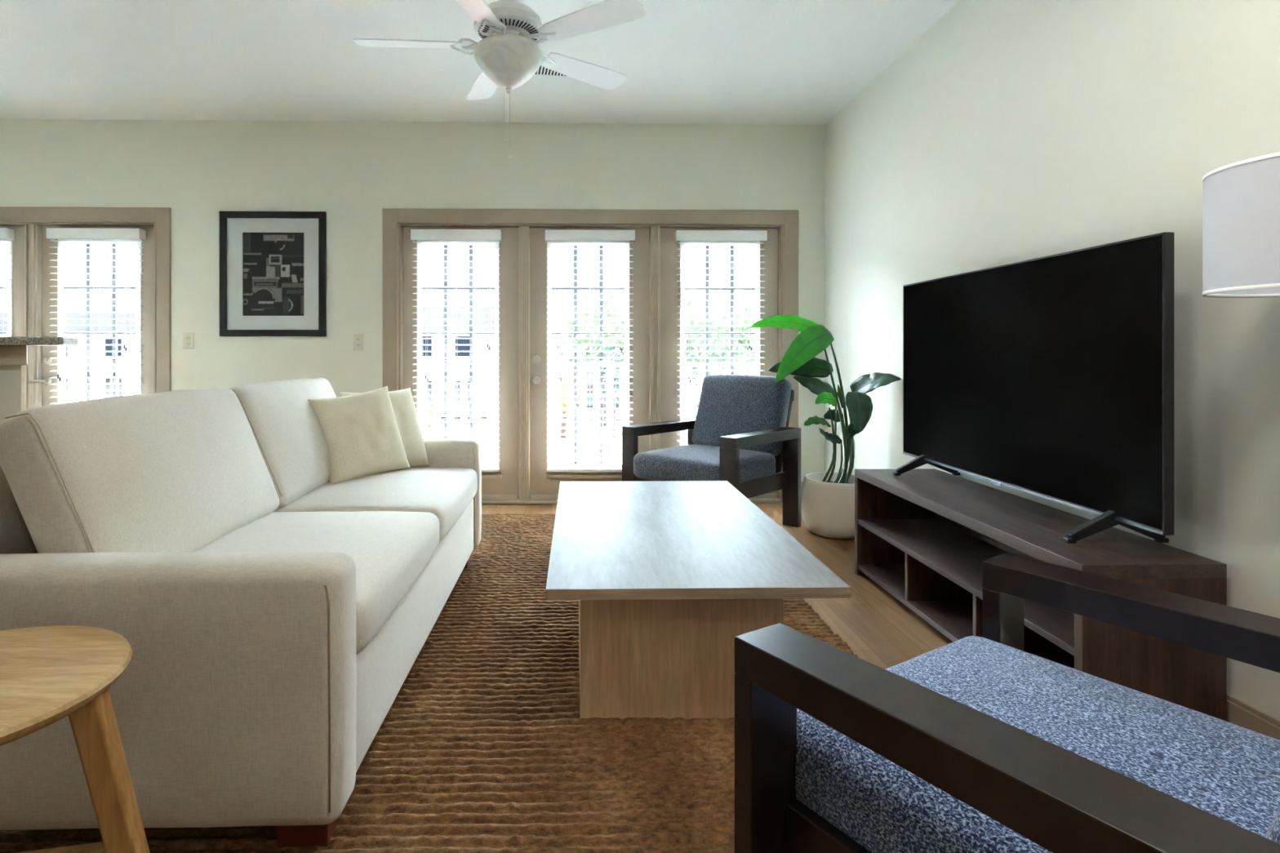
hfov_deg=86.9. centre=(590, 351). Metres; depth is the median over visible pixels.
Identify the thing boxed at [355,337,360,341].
receptacle
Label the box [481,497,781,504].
trim
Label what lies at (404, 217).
trim
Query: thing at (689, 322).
tree
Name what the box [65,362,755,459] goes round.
balcony railing
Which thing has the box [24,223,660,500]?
door frame
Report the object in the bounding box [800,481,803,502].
baseboard
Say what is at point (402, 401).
throw pillow
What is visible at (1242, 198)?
floor lamp
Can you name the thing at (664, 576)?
coffee table
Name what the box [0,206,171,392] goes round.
trim
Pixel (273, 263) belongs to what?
photograph
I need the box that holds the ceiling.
[0,0,959,124]
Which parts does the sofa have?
frame, arm, leg, rail, arm, leg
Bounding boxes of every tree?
[427,393,434,438]
[551,371,580,438]
[555,289,624,426]
[585,346,624,439]
[684,301,746,408]
[720,302,755,374]
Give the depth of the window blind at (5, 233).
4.77 m
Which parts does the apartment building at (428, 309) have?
pane, pane, pane, pane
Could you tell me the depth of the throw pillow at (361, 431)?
2.94 m
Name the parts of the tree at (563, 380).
crown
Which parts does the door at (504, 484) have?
lite frame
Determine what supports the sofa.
on the jute rug
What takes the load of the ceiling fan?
hanging from the ceiling
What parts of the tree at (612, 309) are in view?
crown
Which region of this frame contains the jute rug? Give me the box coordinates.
[0,513,857,852]
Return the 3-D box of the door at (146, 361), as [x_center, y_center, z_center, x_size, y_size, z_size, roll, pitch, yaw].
[-3.552,0.081,4.826,0.871,1.974,0.098,0,0,-1]
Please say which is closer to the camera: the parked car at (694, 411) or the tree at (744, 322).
the parked car at (694, 411)
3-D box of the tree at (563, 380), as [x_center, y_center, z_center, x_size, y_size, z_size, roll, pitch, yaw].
[-1.327,2.530,31.918,2.085,3.351,2.237,0,0,-1]
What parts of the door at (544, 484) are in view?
handle, lite frame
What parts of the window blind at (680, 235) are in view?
ladder cord, pull cord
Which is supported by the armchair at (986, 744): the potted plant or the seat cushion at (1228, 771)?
the seat cushion at (1228, 771)
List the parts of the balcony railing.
rail, rail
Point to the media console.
(925, 536)
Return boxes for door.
[0,225,24,411]
[28,225,154,406]
[403,226,519,499]
[529,226,649,498]
[660,227,777,497]
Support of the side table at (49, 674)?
on the jute rug
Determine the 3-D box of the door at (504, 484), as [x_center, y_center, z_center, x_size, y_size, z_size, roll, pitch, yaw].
[-0.941,0.081,4.887,0.836,1.974,0.078,0,0,-1]
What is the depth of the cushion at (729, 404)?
4.41 m
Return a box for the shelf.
[857,519,1074,656]
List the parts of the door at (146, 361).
handle, glass pane, lite frame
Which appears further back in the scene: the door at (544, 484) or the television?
the door at (544, 484)
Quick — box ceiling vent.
[533,65,569,77]
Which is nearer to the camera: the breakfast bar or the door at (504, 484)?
the breakfast bar
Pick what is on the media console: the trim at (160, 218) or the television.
the television
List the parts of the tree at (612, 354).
crown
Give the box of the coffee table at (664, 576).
[546,480,850,719]
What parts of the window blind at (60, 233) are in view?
pull cord, pull cord, pull cord, pull cord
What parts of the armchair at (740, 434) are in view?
leg, rail, armrest, leg, leg, armrest, rail, leg, rail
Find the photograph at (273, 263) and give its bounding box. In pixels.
[242,232,303,315]
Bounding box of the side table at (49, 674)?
[0,625,150,852]
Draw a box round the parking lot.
[427,379,697,464]
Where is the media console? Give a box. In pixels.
[854,468,1226,721]
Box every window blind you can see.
[0,227,14,337]
[46,227,146,404]
[410,229,502,471]
[544,229,635,471]
[675,230,767,444]
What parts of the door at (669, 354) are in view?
lite frame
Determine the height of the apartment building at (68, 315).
7.000 m
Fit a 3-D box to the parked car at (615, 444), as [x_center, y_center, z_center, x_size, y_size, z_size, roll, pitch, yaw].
[1.503,3.466,20.037,1.800,1.449,4.493,0,0,-6]
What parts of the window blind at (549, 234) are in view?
rail, ladder cord, pull cord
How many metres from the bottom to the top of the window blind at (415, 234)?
1.734 m
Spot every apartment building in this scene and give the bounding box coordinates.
[0,312,136,402]
[422,305,494,414]
[551,326,624,406]
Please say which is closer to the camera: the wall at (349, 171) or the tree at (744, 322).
the wall at (349, 171)
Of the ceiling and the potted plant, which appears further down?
the potted plant
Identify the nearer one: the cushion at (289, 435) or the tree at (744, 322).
the cushion at (289, 435)
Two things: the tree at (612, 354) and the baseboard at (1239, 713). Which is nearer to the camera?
the baseboard at (1239, 713)
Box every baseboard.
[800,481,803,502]
[1226,693,1279,740]
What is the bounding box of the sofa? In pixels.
[0,377,481,847]
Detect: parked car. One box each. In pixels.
[603,442,622,464]
[684,409,697,437]
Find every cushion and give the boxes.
[0,388,279,553]
[191,511,439,654]
[229,377,336,509]
[273,466,477,542]
[633,444,775,481]
[692,374,791,456]
[795,635,1279,852]
[1264,807,1279,844]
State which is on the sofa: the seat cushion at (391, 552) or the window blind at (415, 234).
the seat cushion at (391, 552)
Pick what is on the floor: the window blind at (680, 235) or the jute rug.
the jute rug
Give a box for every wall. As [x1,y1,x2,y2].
[0,119,824,481]
[824,0,1279,720]
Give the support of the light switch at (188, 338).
attached to the wall at (349, 171)
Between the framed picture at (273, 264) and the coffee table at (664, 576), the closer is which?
the coffee table at (664, 576)
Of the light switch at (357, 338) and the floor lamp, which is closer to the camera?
the floor lamp
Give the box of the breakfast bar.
[0,337,77,420]
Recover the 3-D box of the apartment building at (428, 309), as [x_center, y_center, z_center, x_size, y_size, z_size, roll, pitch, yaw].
[-10.948,0.592,47.793,14.000,7.200,8.800,0,0,-1]
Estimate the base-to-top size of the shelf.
0.022 m
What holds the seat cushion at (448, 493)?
on the sofa
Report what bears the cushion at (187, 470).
on the sofa
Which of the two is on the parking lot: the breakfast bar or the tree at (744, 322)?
the tree at (744, 322)
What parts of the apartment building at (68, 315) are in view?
pane, pane, pane, pane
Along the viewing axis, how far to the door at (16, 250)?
4.82 m
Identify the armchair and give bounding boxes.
[622,374,800,527]
[734,553,1279,852]
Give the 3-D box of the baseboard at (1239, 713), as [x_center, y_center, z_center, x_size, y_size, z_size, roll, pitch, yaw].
[1.766,1.017,0.863,0.026,0.150,8.056,0,0,-1]
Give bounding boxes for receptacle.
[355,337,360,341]
[355,342,360,346]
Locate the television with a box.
[893,231,1174,543]
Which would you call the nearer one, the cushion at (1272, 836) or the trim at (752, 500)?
the cushion at (1272, 836)
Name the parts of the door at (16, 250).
lite frame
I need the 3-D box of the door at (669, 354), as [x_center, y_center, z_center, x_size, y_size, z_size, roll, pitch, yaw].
[0.941,0.081,4.925,0.864,1.974,0.078,0,0,-1]
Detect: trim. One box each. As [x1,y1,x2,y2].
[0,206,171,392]
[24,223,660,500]
[382,208,798,502]
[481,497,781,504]
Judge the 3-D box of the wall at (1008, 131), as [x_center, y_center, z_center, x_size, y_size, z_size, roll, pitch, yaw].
[1.859,-0.280,0.865,0.160,2.743,8.376,0,0,-1]
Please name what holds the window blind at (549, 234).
attached to the wall at (349, 171)
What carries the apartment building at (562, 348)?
on the parking lot
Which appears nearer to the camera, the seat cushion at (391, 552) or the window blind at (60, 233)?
the seat cushion at (391, 552)
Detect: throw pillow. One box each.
[307,386,410,482]
[339,387,429,466]
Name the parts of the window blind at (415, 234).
pull cord, ladder cord, pull cord, pull cord, rail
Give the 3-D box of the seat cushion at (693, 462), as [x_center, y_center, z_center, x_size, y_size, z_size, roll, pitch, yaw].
[0.712,0.706,4.220,0.668,0.182,0.658,0,0,-44]
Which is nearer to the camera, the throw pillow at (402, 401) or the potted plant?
the throw pillow at (402, 401)
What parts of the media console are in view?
panel, panel, panel, panel, panel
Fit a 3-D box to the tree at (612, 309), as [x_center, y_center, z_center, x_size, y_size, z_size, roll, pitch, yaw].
[0.597,0.329,38.127,5.108,7.739,5.261,0,0,-1]
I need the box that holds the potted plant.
[750,315,901,539]
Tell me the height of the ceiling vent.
0.007 m
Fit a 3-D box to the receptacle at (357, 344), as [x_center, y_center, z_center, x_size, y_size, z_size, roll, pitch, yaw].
[-1.662,-0.050,4.816,0.032,0.028,0.004,0,0,-1]
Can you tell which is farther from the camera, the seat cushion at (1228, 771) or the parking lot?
the parking lot
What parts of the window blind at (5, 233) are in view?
ladder cord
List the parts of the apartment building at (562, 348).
pane, pane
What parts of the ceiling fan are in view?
blade, blade, blade, lamp shade, pull chain, blade, blade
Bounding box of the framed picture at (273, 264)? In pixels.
[219,211,326,336]
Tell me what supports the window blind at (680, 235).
attached to the wall at (349, 171)
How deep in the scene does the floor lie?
2.85 m
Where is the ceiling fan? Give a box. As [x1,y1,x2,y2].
[352,0,646,157]
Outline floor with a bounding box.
[481,502,952,669]
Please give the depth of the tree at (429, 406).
19.96 m
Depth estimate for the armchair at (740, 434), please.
4.24 m
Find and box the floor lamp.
[1202,151,1279,297]
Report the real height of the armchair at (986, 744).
0.937 m

